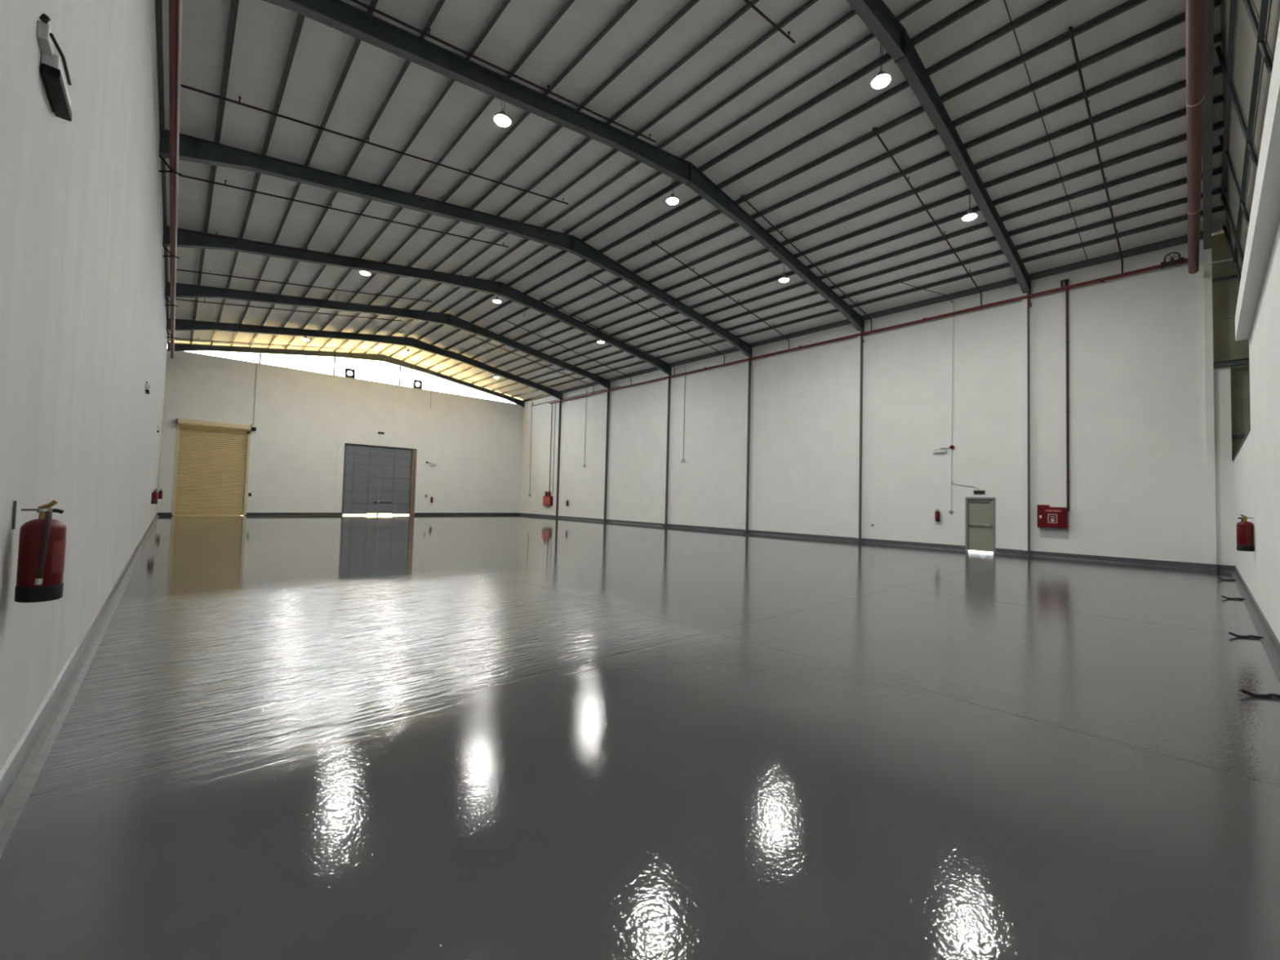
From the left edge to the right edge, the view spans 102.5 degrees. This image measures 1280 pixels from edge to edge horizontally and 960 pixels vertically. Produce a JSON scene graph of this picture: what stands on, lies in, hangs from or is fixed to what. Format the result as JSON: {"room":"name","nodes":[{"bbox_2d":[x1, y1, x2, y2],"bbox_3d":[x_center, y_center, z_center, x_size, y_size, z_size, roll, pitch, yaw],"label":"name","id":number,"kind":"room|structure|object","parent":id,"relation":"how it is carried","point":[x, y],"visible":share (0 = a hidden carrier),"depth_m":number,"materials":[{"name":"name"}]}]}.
{"room":"empty warehouse","nodes":[
{"label":"empty warehouse","id":0,"kind":"room"},
{"bbox_2d":[0,0,167,771],"bbox_3d":[-13.425,-3.230,13.931,0.250,10.120,42.410,3,-3,-42],"label":"wall","id":1,"kind":"structure","parent":0,"point":[83,333],"depth_m":3.79,"materials":[{"name":"paint"}]},
{"bbox_2d":[11,500,66,603],"bbox_3d":[-3.032,0.354,2.609,0.164,0.507,0.160,1,-2,0],"label":"fire extinguisher","id":2,"kind":"object","parent":1,"relation":"attached to","point":[42,540],"visible":1,"depth_m":2.55,"materials":[{"name":"red metal"}]},
{"bbox_2d":[14,582,63,603],"bbox_3d":[-3.040,0.569,2.601,0.161,0.078,0.161,3,-3,-42],"label":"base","id":3,"kind":"object","parent":2,"relation":"on","point":[29,592],"depth_m":2.55,"materials":[{"name":"black plastic"}]},
{"bbox_2d":[36,13,71,121],"bbox_3d":[-3.060,-2.140,2.698,0.078,0.221,0.575,3,-3,-42],"label":"emergency light","id":4,"kind":"object","parent":1,"relation":"attached to","point":[51,70],"visible":1,"depth_m":2.61,"materials":[{"name":"white plastic"}]},
{"bbox_2d":[40,62,71,121],"bbox_3d":[-3.102,-2.055,2.736,0.065,0.050,0.420,3,-3,-42],"label":"diffuser","id":5,"kind":"object","parent":4,"relation":"attached to","point":[51,74],"depth_m":2.69,"materials":[{"name":"black plastic"}]},
{"bbox_2d":[0,512,159,857],"bbox_3d":[-12.972,1.726,13.363,0.090,0.200,43.260,3,-3,-42],"label":"baseboard","id":6,"kind":"structure","parent":1,"relation":"attached to","point":[20,773],"depth_m":3.47,"materials":[{"name":"grey paint"}]},
{"bbox_2d":[145,381,150,394],"bbox_3d":[-11.802,-2.207,12.322,0.078,0.221,0.575,3,-3,-42],"label":"emergency light","id":7,"kind":"object","parent":1,"relation":"attached to","point":[147,388],"visible":1,"depth_m":12.21,"materials":[{"name":"white plastic"}]},
{"bbox_2d":[151,488,157,503],"bbox_3d":[-17.784,0.596,18.827,0.181,0.558,0.176,1,-2,0],"label":"fire extinguisher","id":8,"kind":"object","parent":1,"relation":"attached to","point":[154,494],"visible":0.98,"depth_m":18.77,"materials":[{"name":"red metal"}]},
{"bbox_2d":[157,488,162,498],"bbox_3d":[-26.061,0.752,27.924,0.181,0.558,0.176,1,-2,0],"label":"fire extinguisher","id":9,"kind":"object","parent":1,"relation":"attached to","point":[160,492],"visible":1,"depth_m":27.86,"materials":[{"name":"red metal"}]},
{"bbox_2d":[158,0,182,359],"bbox_3d":[-13.737,-7.287,15.049,0.412,0.293,39.600,3,-3,-42],"label":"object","id":10,"kind":"object","parent":1,"relation":"attached to","point":[175,6],"visible":1,"depth_m":11.02,"materials":[{"name":"red paint"}]},
{"bbox_2d":[175,338,364,350],"bbox_3d":[-21.977,-7.962,31.220,9.447,2.099,0.060,3,-3,-42],"label":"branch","id":11,"kind":"object","parent":10,"relation":"on","point":[175,339],"visible":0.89,"depth_m":30.80,"materials":[{"name":"black metal"}]},
{"bbox_2d":[174,320,382,337],"bbox_3d":[-19.286,-8.003,28.261,9.447,2.099,0.060,3,-3,-42],"label":"branch","id":12,"kind":"object","parent":10,"relation":"on","point":[175,321],"visible":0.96,"depth_m":27.74,"materials":[{"name":"black"}]},
{"bbox_2d":[175,298,404,321],"bbox_3d":[-16.595,-8.044,25.302,9.447,2.099,0.060,3,-3,-42],"label":"branch","id":13,"kind":"object","parent":10,"relation":"on","point":[175,299],"visible":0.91,"depth_m":24.67,"materials":[{"name":"black"}]},
{"bbox_2d":[176,269,431,302],"bbox_3d":[-13.836,-8.086,22.270,9.447,2.099,0.060,3,-3,-42],"label":"branch","id":14,"kind":"object","parent":10,"relation":"on","point":[176,269],"visible":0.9,"depth_m":21.61,"materials":[{"name":"black metal"}]},
{"bbox_2d":[177,229,466,277],"bbox_3d":[-11.145,-8.127,19.311,9.447,2.099,0.060,3,-3,-42],"label":"branch","id":15,"kind":"object","parent":10,"relation":"on","point":[461,276],"visible":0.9,"depth_m":18.57,"materials":[{"name":"black metal"}]},
{"bbox_2d":[178,174,508,247],"bbox_3d":[-8.555,-8.167,16.463,9.447,2.099,0.060,3,-3,-42],"label":"branch","id":16,"kind":"object","parent":10,"relation":"on","point":[182,175],"visible":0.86,"depth_m":15.64,"materials":[{"name":"black metal"}]},
{"bbox_2d":[180,84,568,204],"bbox_3d":[-5.843,-8.208,13.482,9.447,2.099,0.060,3,-3,-42],"label":"branch","id":17,"kind":"object","parent":10,"relation":"on","point":[181,85],"visible":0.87,"depth_m":12.47,"materials":[{"name":"black"}]},
{"bbox_2d":[350,0,656,142],"bbox_3d":[-3.105,-8.250,10.471,9.447,2.099,0.060,3,-3,-42],"label":"branch","id":18,"kind":"object","parent":10,"relation":"on","point":[357,2],"visible":1,"depth_m":10.46,"materials":[{"name":"black"}]},
{"bbox_2d":[743,0,795,43],"bbox_3d":[-0.326,-8.292,7.416,9.447,2.099,0.060,3,-3,-42],"label":"branch","id":19,"kind":"object","parent":10,"relation":"on","point":[748,2],"visible":1,"depth_m":10.03,"materials":[{"name":"black"}]},
{"bbox_2d":[157,351,523,513],"bbox_3d":[-18.990,-2.265,37.340,23.062,9.640,0.290,3,-3,-42],"label":"wall","id":20,"kind":"structure","parent":0,"point":[304,420],"depth_m":35.20,"materials":[{"name":"paint"}]},
{"bbox_2d":[157,512,173,515],"bbox_3d":[-27.268,1.968,29.535,0.702,0.185,0.090,3,-3,-42],"label":"baseboard","id":21,"kind":"structure","parent":20,"relation":"attached to","point":[158,513],"depth_m":29.52,"materials":[{"name":"grey paint"}]},
{"bbox_2d":[171,417,256,515],"bbox_3d":[-25.612,-0.707,30.984,3.740,5.720,0.490,3,-3,-42],"label":"door","id":22,"kind":"structure","parent":20,"relation":"in","point":[211,473],"depth_m":30.99,"materials":[{"name":"beige metal"}]},
{"bbox_2d":[177,417,250,430],"bbox_3d":[-25.582,-3.369,30.974,3.380,0.320,0.340,3,-3,-42],"label":"hood","id":23,"kind":"object","parent":22,"relation":"attached to","point":[181,422],"depth_m":30.87,"materials":[{"name":"beige metal"}]},
{"bbox_2d":[253,364,257,425],"bbox_3d":[-24.276,-5.385,32.392,0.039,3.920,0.039,3,-3,-42],"label":"conduit","id":24,"kind":"object","parent":20,"relation":"attached to","point":[256,364],"visible":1,"depth_m":32.39,"materials":[{"name":"grey"}]},
{"bbox_2d":[244,512,341,515],"bbox_3d":[-22.625,2.242,33.755,5.340,0.185,0.090,3,-3,-42],"label":"baseboard","id":25,"kind":"structure","parent":20,"relation":"attached to","point":[247,513],"depth_m":33.59,"materials":[{"name":"grey paint"}]},
{"bbox_2d":[240,513,408,515],"bbox_3d":[-23.754,2.728,42.258,23.062,0.205,13.980,3,-3,-42],"label":"trim","id":26,"kind":"structure","parent":20,"relation":"attached to","point":[366,513],"depth_m":38.73,"materials":[{"name":"concrete"}]},
{"bbox_2d":[344,368,355,378],"bbox_3d":[-20.359,-7.492,36.062,0.640,0.640,0.115,3,-3,-42],"label":"exhaust fan","id":27,"kind":"object","parent":20,"relation":"on","point":[353,371],"visible":1,"depth_m":36.04,"materials":[{"name":"black"}]},
{"bbox_2d":[204,351,511,403],"bbox_3d":[-18.856,-8.074,37.569,21.822,1.990,0.050,3,-3,-42],"label":"window","id":28,"kind":"structure","parent":20,"relation":"in","point":[260,358],"depth_m":36.20,"materials":[{"name":"grey glass"}]},
{"bbox_2d":[341,443,417,515],"bbox_3d":[-18.902,0.047,37.407,4.880,5.030,0.220,3,-3,-42],"label":"door","id":29,"kind":"structure","parent":20,"relation":"in","point":[377,479],"depth_m":37.33,"materials":[{"name":"grey paint"}]},
{"bbox_2d":[413,379,422,389],"bbox_3d":[-16.951,-7.291,39.160,0.640,0.640,0.115,3,-3,-42],"label":"exhaust fan","id":30,"kind":"object","parent":20,"relation":"on","point":[419,386],"visible":1,"depth_m":39.13,"materials":[{"name":"black"}]},
{"bbox_2d":[413,512,519,515],"bbox_3d":[-13.759,2.766,41.811,8.880,0.185,0.090,3,-3,-42],"label":"baseboard","id":31,"kind":"structure","parent":20,"relation":"attached to","point":[415,513],"depth_m":41.59,"materials":[{"name":"grey paint"}]},
{"bbox_2d":[0,515,1279,959],"bbox_3d":[-4.861,2.433,21.487,23.462,0.200,42.180,3,-3,-42],"label":"floor","id":32,"kind":"structure","parent":0,"point":[322,737],"depth_m":3.35,"materials":[{"name":"grey concrete"}]},
{"bbox_2d":[1217,577,1236,580],"bbox_3d":[14.678,2.481,12.849,0.382,0.070,0.062,1,-2,8],"label":"stub","id":33,"kind":"object","parent":32,"relation":"on","point":[1218,577],"visible":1,"depth_m":12.84,"materials":[{"name":"black metal"}]},
{"bbox_2d":[1221,595,1244,599],"bbox_3d":[11.572,2.297,10.027,0.382,0.070,0.062,1,-2,8],"label":"stub","id":34,"kind":"object","parent":32,"relation":"on","point":[1222,596],"visible":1,"depth_m":10.02,"materials":[{"name":"black metal"}]},
{"bbox_2d":[1228,631,1263,638],"bbox_3d":[8.171,2.096,6.936,0.382,0.070,0.062,1,-2,8],"label":"stub","id":35,"kind":"object","parent":32,"relation":"on","point":[1229,633],"visible":1,"depth_m":6.92,"materials":[{"name":"black metal"}]},
{"bbox_2d":[1239,688,1279,697],"bbox_3d":[5.694,1.950,4.686,0.382,0.070,0.062,1,-2,8],"label":"stub","id":36,"kind":"object","parent":32,"relation":"on","point":[1270,695],"visible":1,"depth_m":4.68,"materials":[{"name":"black metal"}]},
{"bbox_2d":[155,0,1226,402],"bbox_3d":[-4.691,-8.502,22.010,24.062,1.975,42.500,3,-3,-42],"label":"ceiling","id":37,"kind":"structure","parent":0,"point":[774,121],"depth_m":14.07,"materials":[{"name":"grey metal"}]},
{"bbox_2d":[301,327,309,340],"bbox_3d":[-18.744,-8.211,28.825,0.400,0.707,0.400,3,-3,-42],"label":"lamp","id":38,"kind":"object","parent":37,"relation":"hanging from","point":[304,338],"visible":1,"depth_m":28.76,"materials":[{"name":"grey"}]},
{"bbox_2d":[167,342,524,407],"bbox_3d":[-18.659,-7.993,37.348,23.042,2.280,0.180,3,-3,-42],"label":"roof beam","id":39,"kind":"structure","parent":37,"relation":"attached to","point":[178,347],"depth_m":35.41,"materials":[{"name":"grey metal"}]},
{"bbox_2d":[166,318,562,399],"bbox_3d":[-14.725,-7.994,33.019,23.042,2.398,0.220,3,-3,-42],"label":"roof beam","id":40,"kind":"structure","parent":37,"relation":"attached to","point":[389,340],"depth_m":30.90,"materials":[{"name":"grey metal"}]},
{"bbox_2d":[359,257,370,275],"bbox_3d":[-10.637,-8.335,19.911,0.400,0.707,0.400,3,-3,-42],"label":"lamp","id":41,"kind":"object","parent":37,"relation":"hanging from","point":[364,272],"visible":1,"depth_m":19.85,"materials":[{"name":"grey"}]},
{"bbox_2d":[164,281,610,388],"bbox_3d":[-10.654,-8.056,28.543,23.042,2.398,0.220,3,-3,-42],"label":"roof beam","id":42,"kind":"structure","parent":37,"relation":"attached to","point":[182,290],"depth_m":25.90,"materials":[{"name":"grey metal"}]},
{"bbox_2d":[404,339,411,353],"bbox_3d":[-14.662,-8.600,32.544,0.400,1.088,0.400,3,-3,-42],"label":"lamp","id":43,"kind":"object","parent":37,"relation":"hanging from","point":[407,351],"visible":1,"depth_m":32.46,"materials":[{"name":"grey"}]},
{"bbox_2d":[162,226,671,375],"bbox_3d":[-6.617,-8.117,24.105,23.042,2.398,0.220,3,-3,-42],"label":"roof beam","id":44,"kind":"structure","parent":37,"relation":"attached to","point":[184,239],"depth_m":21.14,"materials":[{"name":"grey metal"}]},
{"bbox_2d":[159,128,751,357],"bbox_3d":[-2.600,-8.178,19.689,23.042,2.398,0.220,3,-3,-42],"label":"roof beam","id":45,"kind":"structure","parent":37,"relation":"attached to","point":[191,148],"depth_m":15.70,"materials":[{"name":"grey metal"}]},
{"bbox_2d":[492,278,501,302],"bbox_3d":[-6.554,-8.724,23.630,0.400,1.088,0.400,3,-3,-42],"label":"lamp","id":46,"kind":"object","parent":37,"relation":"hanging from","point":[496,300],"visible":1,"depth_m":23.59,"materials":[{"name":"grey"}]},
{"bbox_2d":[493,100,511,127],"bbox_3d":[-3.101,-8.449,11.626,0.400,0.707,0.400,3,-3,-42],"label":"lamp","id":47,"kind":"object","parent":37,"relation":"hanging from","point":[500,118],"visible":0.98,"depth_m":11.57,"materials":[{"name":"grey"}]},
{"bbox_2d":[262,0,864,332],"bbox_3d":[1.430,-8.240,15.258,23.042,2.398,0.220,3,-3,-42],"label":"roof beam","id":48,"kind":"structure","parent":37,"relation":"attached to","point":[338,15],"depth_m":11.80,"materials":[{"name":"grey metal"}]},
{"bbox_2d":[597,327,604,343],"bbox_3d":[-2.098,-7.794,27.670,0.400,0.795,0.400,3,-3,-42],"label":"lamp","id":49,"kind":"object","parent":37,"relation":"hanging from","point":[601,341],"visible":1,"depth_m":27.62,"materials":[{"name":"grey"}]},
{"bbox_2d":[666,178,679,204],"bbox_3d":[0.982,-8.839,15.345,0.400,1.088,0.400,3,-3,-42],"label":"lamp","id":50,"kind":"object","parent":37,"relation":"hanging from","point":[672,199],"visible":0.96,"depth_m":15.28,"materials":[{"name":"grey"}]},
{"bbox_2d":[778,264,789,282],"bbox_3d":[5.438,-7.909,19.385,0.400,0.795,0.400,3,-3,-42],"label":"lamp","id":51,"kind":"object","parent":37,"relation":"hanging from","point":[784,278],"visible":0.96,"depth_m":19.32,"materials":[{"name":"grey"}]},
{"bbox_2d":[871,43,891,88],"bbox_3d":[5.086,-8.901,10.833,0.400,1.088,0.400,3,-3,-42],"label":"lamp","id":52,"kind":"object","parent":37,"relation":"hanging from","point":[882,79],"visible":0.98,"depth_m":10.79,"materials":[{"name":"grey"}]},
{"bbox_2d":[894,280,953,302],"bbox_3d":[11.106,-7.351,20.109,2.586,0.679,0.096,2,-2,-9],"label":"cable","id":53,"kind":"object","parent":37,"relation":"hanging from","point":[895,280],"visible":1,"depth_m":20.15,"materials":[{"name":"grey metal"}]},
{"bbox_2d":[846,0,1031,294],"bbox_3d":[5.474,-8.301,10.812,23.042,2.398,0.220,3,-3,-42],"label":"roof beam","id":54,"kind":"structure","parent":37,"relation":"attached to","point":[876,15],"depth_m":12.06,"materials":[{"name":"grey metal"}]},
{"bbox_2d":[961,191,977,221],"bbox_3d":[9.542,-7.971,14.873,0.400,0.795,0.400,3,-3,-42],"label":"lamp","id":55,"kind":"object","parent":37,"relation":"hanging from","point":[970,215],"visible":1,"depth_m":14.83,"materials":[{"name":"grey"}]},
{"bbox_2d":[1202,0,1213,249],"bbox_3d":[8.402,-8.405,7.596,23.042,2.280,0.180,3,-3,-42],"label":"roof beam","id":56,"kind":"structure","parent":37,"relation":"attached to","point":[1208,82],"depth_m":11.73,"materials":[{"name":"metal"}]},
{"bbox_2d":[520,239,1235,565],"bbox_3d":[3.445,-2.206,29.997,0.250,10.120,41.322,3,-3,-42],"label":"wall","id":57,"kind":"structure","parent":0,"point":[1137,407],"depth_m":20.27,"materials":[{"name":"paint"}]},
{"bbox_2d":[528,405,532,496],"bbox_3d":[-9.302,-2.478,43.786,0.088,7.767,0.285,3,-3,-42],"label":"conduit","id":58,"kind":"object","parent":57,"relation":"attached to","point":[531,406],"visible":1,"depth_m":43.78,"materials":[{"name":"black"}]},
{"bbox_2d":[542,491,553,505],"bbox_3d":[-7.401,1.475,41.306,0.270,1.150,1.100,3,-3,-42],"label":"cabinet","id":59,"kind":"object","parent":57,"relation":"attached to","point":[547,499],"visible":1,"depth_m":41.10,"materials":[{"name":"red metal"}]},
{"bbox_2d":[549,403,555,493],"bbox_3d":[-7.022,-2.597,41.234,0.060,7.300,0.560,3,-3,-42],"label":"riser pipe","id":60,"kind":"object","parent":57,"relation":"attached to","point":[555,403],"visible":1,"depth_m":41.15,"materials":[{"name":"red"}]},
{"bbox_2d":[554,397,561,518],"bbox_3d":[-6.451,-1.759,40.511,0.215,9.500,0.210,3,-3,-42],"label":"trim","id":61,"kind":"structure","parent":57,"relation":"attached to","point":[556,516],"depth_m":40.45,"materials":[{"name":"paint"}]},
{"bbox_2d":[532,386,619,405],"bbox_3d":[-5.301,-6.567,39.629,0.081,0.400,11.628,3,-3,-42],"label":"pipe","id":62,"kind":"object","parent":57,"relation":"attached to","point":[615,386],"visible":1,"depth_m":39.15,"materials":[{"name":"metal"}]},
{"bbox_2d":[582,386,586,466],"bbox_3d":[-4.053,-3.964,38.100,0.080,5.950,0.400,3,-3,-42],"label":"conduit","id":63,"kind":"object","parent":57,"relation":"attached to","point":[586,387],"visible":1,"depth_m":38.10,"materials":[{"name":"grey metal"}]},
{"bbox_2d":[601,386,609,521],"bbox_3d":[-2.381,-1.821,36.036,0.215,9.500,0.210,3,-3,-42],"label":"trim","id":64,"kind":"structure","parent":57,"relation":"attached to","point":[607,399],"depth_m":35.98,"materials":[{"name":"paint"}]},
{"bbox_2d":[662,372,671,526],"bbox_3d":[1.656,-1.882,31.598,0.215,9.500,0.210,3,-3,-42],"label":"trim","id":65,"kind":"structure","parent":57,"relation":"attached to","point":[668,384],"depth_m":31.54,"materials":[{"name":"paint"}]},
{"bbox_2d":[680,363,685,462],"bbox_3d":[2.635,-4.056,30.747,0.080,5.970,0.400,3,-3,-42],"label":"conduit","id":66,"kind":"object","parent":57,"relation":"attached to","point":[682,460],"visible":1,"depth_m":30.75,"materials":[{"name":"grey metal"}]},
{"bbox_2d":[519,512,964,551],"bbox_3d":[0.925,2.781,32.193,0.090,0.190,34.080,3,-3,-42],"label":"baseboard","id":67,"kind":"structure","parent":57,"relation":"attached to","point":[951,547],"depth_m":25.29,"materials":[{"name":"grey paint"}]},
{"bbox_2d":[742,353,751,533],"bbox_3d":[5.673,-1.944,27.181,0.215,9.500,0.210,3,-3,-42],"label":"trim","id":68,"kind":"structure","parent":57,"relation":"attached to","point":[745,530],"depth_m":27.12,"materials":[{"name":"paint"}]},
{"bbox_2d":[854,328,862,542],"bbox_3d":[9.703,-2.005,22.750,0.215,9.500,0.210,3,-3,-42],"label":"trim","id":69,"kind":"structure","parent":57,"relation":"attached to","point":[860,342],"depth_m":22.69,"materials":[{"name":"paint"}]},
{"bbox_2d":[549,257,1188,404],"bbox_3d":[4.702,-6.277,28.494,0.238,0.440,35.500,3,-3,-42],"label":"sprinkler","id":70,"kind":"object","parent":57,"relation":"attached to","point":[1155,267],"visible":0.97,"depth_m":20.88,"materials":[{"name":"red paint"}]},
{"bbox_2d":[443,347,563,399],"bbox_3d":[-9.520,-7.532,37.138,9.478,2.129,0.060,3,-3,-42],"label":"branch","id":71,"kind":"object","parent":70,"relation":"on","point":[443,348],"visible":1,"depth_m":36.85,"materials":[{"name":"black"}]},
{"bbox_2d":[469,333,594,392],"bbox_3d":[-6.829,-7.573,34.179,9.478,2.129,0.060,3,-3,-42],"label":"branch","id":72,"kind":"object","parent":70,"relation":"on","point":[471,334],"visible":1,"depth_m":33.83,"materials":[{"name":"black metal"}]},
{"bbox_2d":[501,317,631,384],"bbox_3d":[-4.070,-7.615,31.146,9.478,2.129,0.060,3,-3,-42],"label":"branch","id":73,"kind":"object","parent":70,"relation":"on","point":[504,317],"visible":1,"depth_m":30.82,"materials":[{"name":"black metal"}]},
{"bbox_2d":[540,297,675,374],"bbox_3d":[-1.379,-7.656,28.187,9.478,2.129,0.060,3,-3,-42],"label":"branch","id":74,"kind":"object","parent":70,"relation":"on","point":[543,297],"visible":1,"depth_m":27.87,"materials":[{"name":"black"}]},
{"bbox_2d":[586,273,724,363],"bbox_3d":[1.212,-7.695,25.339,9.478,2.129,0.060,3,-3,-42],"label":"branch","id":75,"kind":"object","parent":70,"relation":"on","point":[590,273],"visible":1,"depth_m":24.89,"materials":[{"name":"black metal"}]},
{"bbox_2d":[651,240,789,349],"bbox_3d":[3.923,-7.737,22.358,9.478,2.129,0.060,3,-3,-42],"label":"branch","id":76,"kind":"object","parent":70,"relation":"on","point":[655,243],"visible":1,"depth_m":21.82,"materials":[{"name":"black metal"}]},
{"bbox_2d":[740,194,871,330],"bbox_3d":[6.662,-7.778,19.348,9.478,2.129,0.060,3,-3,-42],"label":"branch","id":77,"kind":"object","parent":70,"relation":"on","point":[741,196],"visible":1,"depth_m":18.68,"materials":[{"name":"black metal"}]},
{"bbox_2d":[872,127,982,305],"bbox_3d":[9.440,-7.821,16.292,9.478,2.129,0.060,3,-3,-42],"label":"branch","id":78,"kind":"object","parent":70,"relation":"on","point":[873,128],"visible":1,"depth_m":15.53,"materials":[{"name":"black metal"}]},
{"bbox_2d":[1068,26,1123,273],"bbox_3d":[12.065,-7.861,13.408,9.478,2.129,0.060,3,-3,-42],"label":"branch","id":79,"kind":"object","parent":70,"relation":"attached to","point":[1070,28],"visible":1,"depth_m":12.43,"materials":[{"name":"black metal"}]},
{"bbox_2d":[1160,252,1184,268],"bbox_3d":[16.229,-6.716,15.665,0.337,0.360,0.500,3,-3,-42],"label":"valve","id":80,"kind":"object","parent":70,"relation":"attached to","point":[1180,260],"visible":1,"depth_m":15.60,"materials":[{"name":"black metal"}]},
{"bbox_2d":[1185,0,1207,274],"bbox_3d":[8.511,-6.660,7.871,21.582,0.220,0.220,3,-3,-43],"label":"pipe","id":81,"kind":"object","parent":70,"relation":"attached to","point":[1195,10],"visible":1,"depth_m":9.08,"materials":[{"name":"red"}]},
{"bbox_2d":[934,508,940,521],"bbox_3d":[11.749,1.386,20.281,0.165,0.507,0.160,1,-2,0],"label":"fire extinguisher","id":82,"kind":"object","parent":57,"relation":"attached to","point":[937,514],"visible":1,"depth_m":20.23,"materials":[{"name":"red metal"}]},
{"bbox_2d":[933,447,949,453],"bbox_3d":[11.975,-1.194,20.276,0.110,0.192,0.741,3,-3,-42],"label":"emergency light","id":83,"kind":"object","parent":57,"relation":"attached to","point":[940,450],"visible":1,"depth_m":20.29,"materials":[{"name":"white plastic"}]},
{"bbox_2d":[933,449,946,453],"bbox_3d":[11.878,-1.132,20.364,0.090,0.070,0.460,3,-3,-42],"label":"diffuser","id":84,"kind":"object","parent":83,"relation":"attached to","point":[934,451],"depth_m":20.33,"materials":[{"name":"white plastic"}]},
{"bbox_2d":[949,298,979,513],"bbox_3d":[12.513,-2.921,19.831,0.061,8.442,1.016,3,-3,-42],"label":"conduit","id":85,"kind":"object","parent":57,"relation":"attached to","point":[950,511],"visible":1,"depth_m":20.12,"materials":[{"name":"grey metal"}]},
{"bbox_2d":[973,489,985,493],"bbox_3d":[12.769,0.455,19.340,0.050,0.160,0.400,3,-3,-42],"label":"exit sign","id":86,"kind":"object","parent":57,"relation":"attached to","point":[975,491],"visible":1,"depth_m":19.32,"materials":[{"name":"black plastic"}]},
{"bbox_2d":[964,497,995,553],"bbox_3d":[12.803,1.676,19.320,0.160,2.050,0.970,3,-3,-42],"label":"door","id":87,"kind":"structure","parent":57,"relation":"in","point":[980,512],"depth_m":19.33,"materials":[{"name":"grey metal"}]},
{"bbox_2d":[1022,292,1030,556],"bbox_3d":[13.747,-2.067,18.305,0.215,9.500,0.210,3,-3,-42],"label":"trim","id":88,"kind":"structure","parent":57,"relation":"attached to","point":[1025,302],"depth_m":18.25,"materials":[{"name":"paint"}]},
{"bbox_2d":[1037,504,1068,528],"bbox_3d":[14.150,1.252,17.632,0.234,0.780,0.810,3,-3,-42],"label":"cabinet","id":89,"kind":"object","parent":57,"relation":"attached to","point":[1048,517],"visible":1,"depth_m":17.55,"materials":[{"name":"red metal"}]},
{"bbox_2d":[1040,528,1068,539],"bbox_3d":[14.235,1.841,17.667,0.008,0.330,0.780,3,-3,-42],"label":"wall plate","id":90,"kind":"object","parent":57,"relation":"attached to","point":[1044,532],"visible":1,"depth_m":17.66,"materials":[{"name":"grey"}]},
{"bbox_2d":[1060,278,1070,511],"bbox_3d":[14.498,-2.900,17.508,0.247,7.973,0.217,3,-3,-42],"label":"riser pipe","id":91,"kind":"object","parent":57,"relation":"attached to","point":[1066,281],"visible":1,"depth_m":17.48,"materials":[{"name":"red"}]},
{"bbox_2d":[995,547,1235,572],"bbox_3d":[14.984,2.567,16.735,0.090,0.190,5.772,3,-3,-42],"label":"baseboard","id":92,"kind":"structure","parent":57,"relation":"attached to","point":[1226,568],"depth_m":16.40,"materials":[{"name":"grey paint"}]},
{"bbox_2d":[1202,241,1217,571],"bbox_3d":[16.728,-2.235,15.091,0.140,9.750,0.210,3,-3,-42],"label":"column","id":93,"kind":"structure","parent":57,"relation":"attached to","point":[1211,565],"depth_m":15.05,"materials":[{"name":"metal"}]},
{"bbox_2d":[1213,357,1248,368],"bbox_3d":[17.132,-3.376,14.751,0.140,0.165,0.900,3,-3,-42],"label":"tie beam","id":94,"kind":"structure","parent":57,"relation":"attached to","point":[1239,362],"depth_m":14.81,"materials":[{"name":"grey metal"}]},
{"bbox_2d":[1211,232,1250,461],"bbox_3d":[17.718,-3.313,14.607,0.180,11.880,2.500,3,-3,-42],"label":"window","id":95,"kind":"structure","parent":0,"point":[1225,281],"depth_m":15.09,"materials":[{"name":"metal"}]},
{"bbox_2d":[1215,0,1279,281],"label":"window","id":96,"kind":"structure","parent":0,"point":[1249,28],"depth_m":9.89,"materials":[{"name":"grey metal"}]},
{"bbox_2d":[1199,257,1238,265],"bbox_3d":[16.886,-6.343,14.872,0.035,0.125,1.053,3,-3,-42],"label":"support rod","id":97,"kind":"object","parent":96,"relation":"attached to","point":[1237,258],"visible":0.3,"depth_m":14.95,"materials":[{"name":"grey metal"}]},
{"bbox_2d":[1232,20,1279,642],"bbox_3d":[8.600,-0.478,7.012,23.262,5.230,0.415,3,-3,-42],"label":"wall","id":98,"kind":"structure","parent":0,"point":[1256,462],"depth_m":6.61,"materials":[{"name":"paint"}]},
{"bbox_2d":[1236,514,1254,551],"bbox_3d":[10.429,0.906,8.858,0.200,0.634,0.206,1,-2,1],"label":"fire extinguisher","id":99,"kind":"object","parent":98,"relation":"attached to","point":[1245,529],"visible":0.98,"depth_m":8.80,"materials":[{"name":"red metal"}]},
{"bbox_2d":[1236,545,1254,551],"bbox_3d":[10.422,1.174,8.845,0.201,0.098,0.201,3,-3,-42],"label":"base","id":100,"kind":"object","parent":99,"relation":"on","point":[1239,548],"depth_m":8.78,"materials":[{"name":"black plastic"}]},
{"bbox_2d":[1231,565,1279,684],"bbox_3d":[8.403,2.036,6.916,23.062,0.190,0.090,3,-3,-42],"label":"baseboard","id":101,"kind":"structure","parent":98,"relation":"attached to","point":[1271,645],"depth_m":7.32,"materials":[{"name":"grey paint"}]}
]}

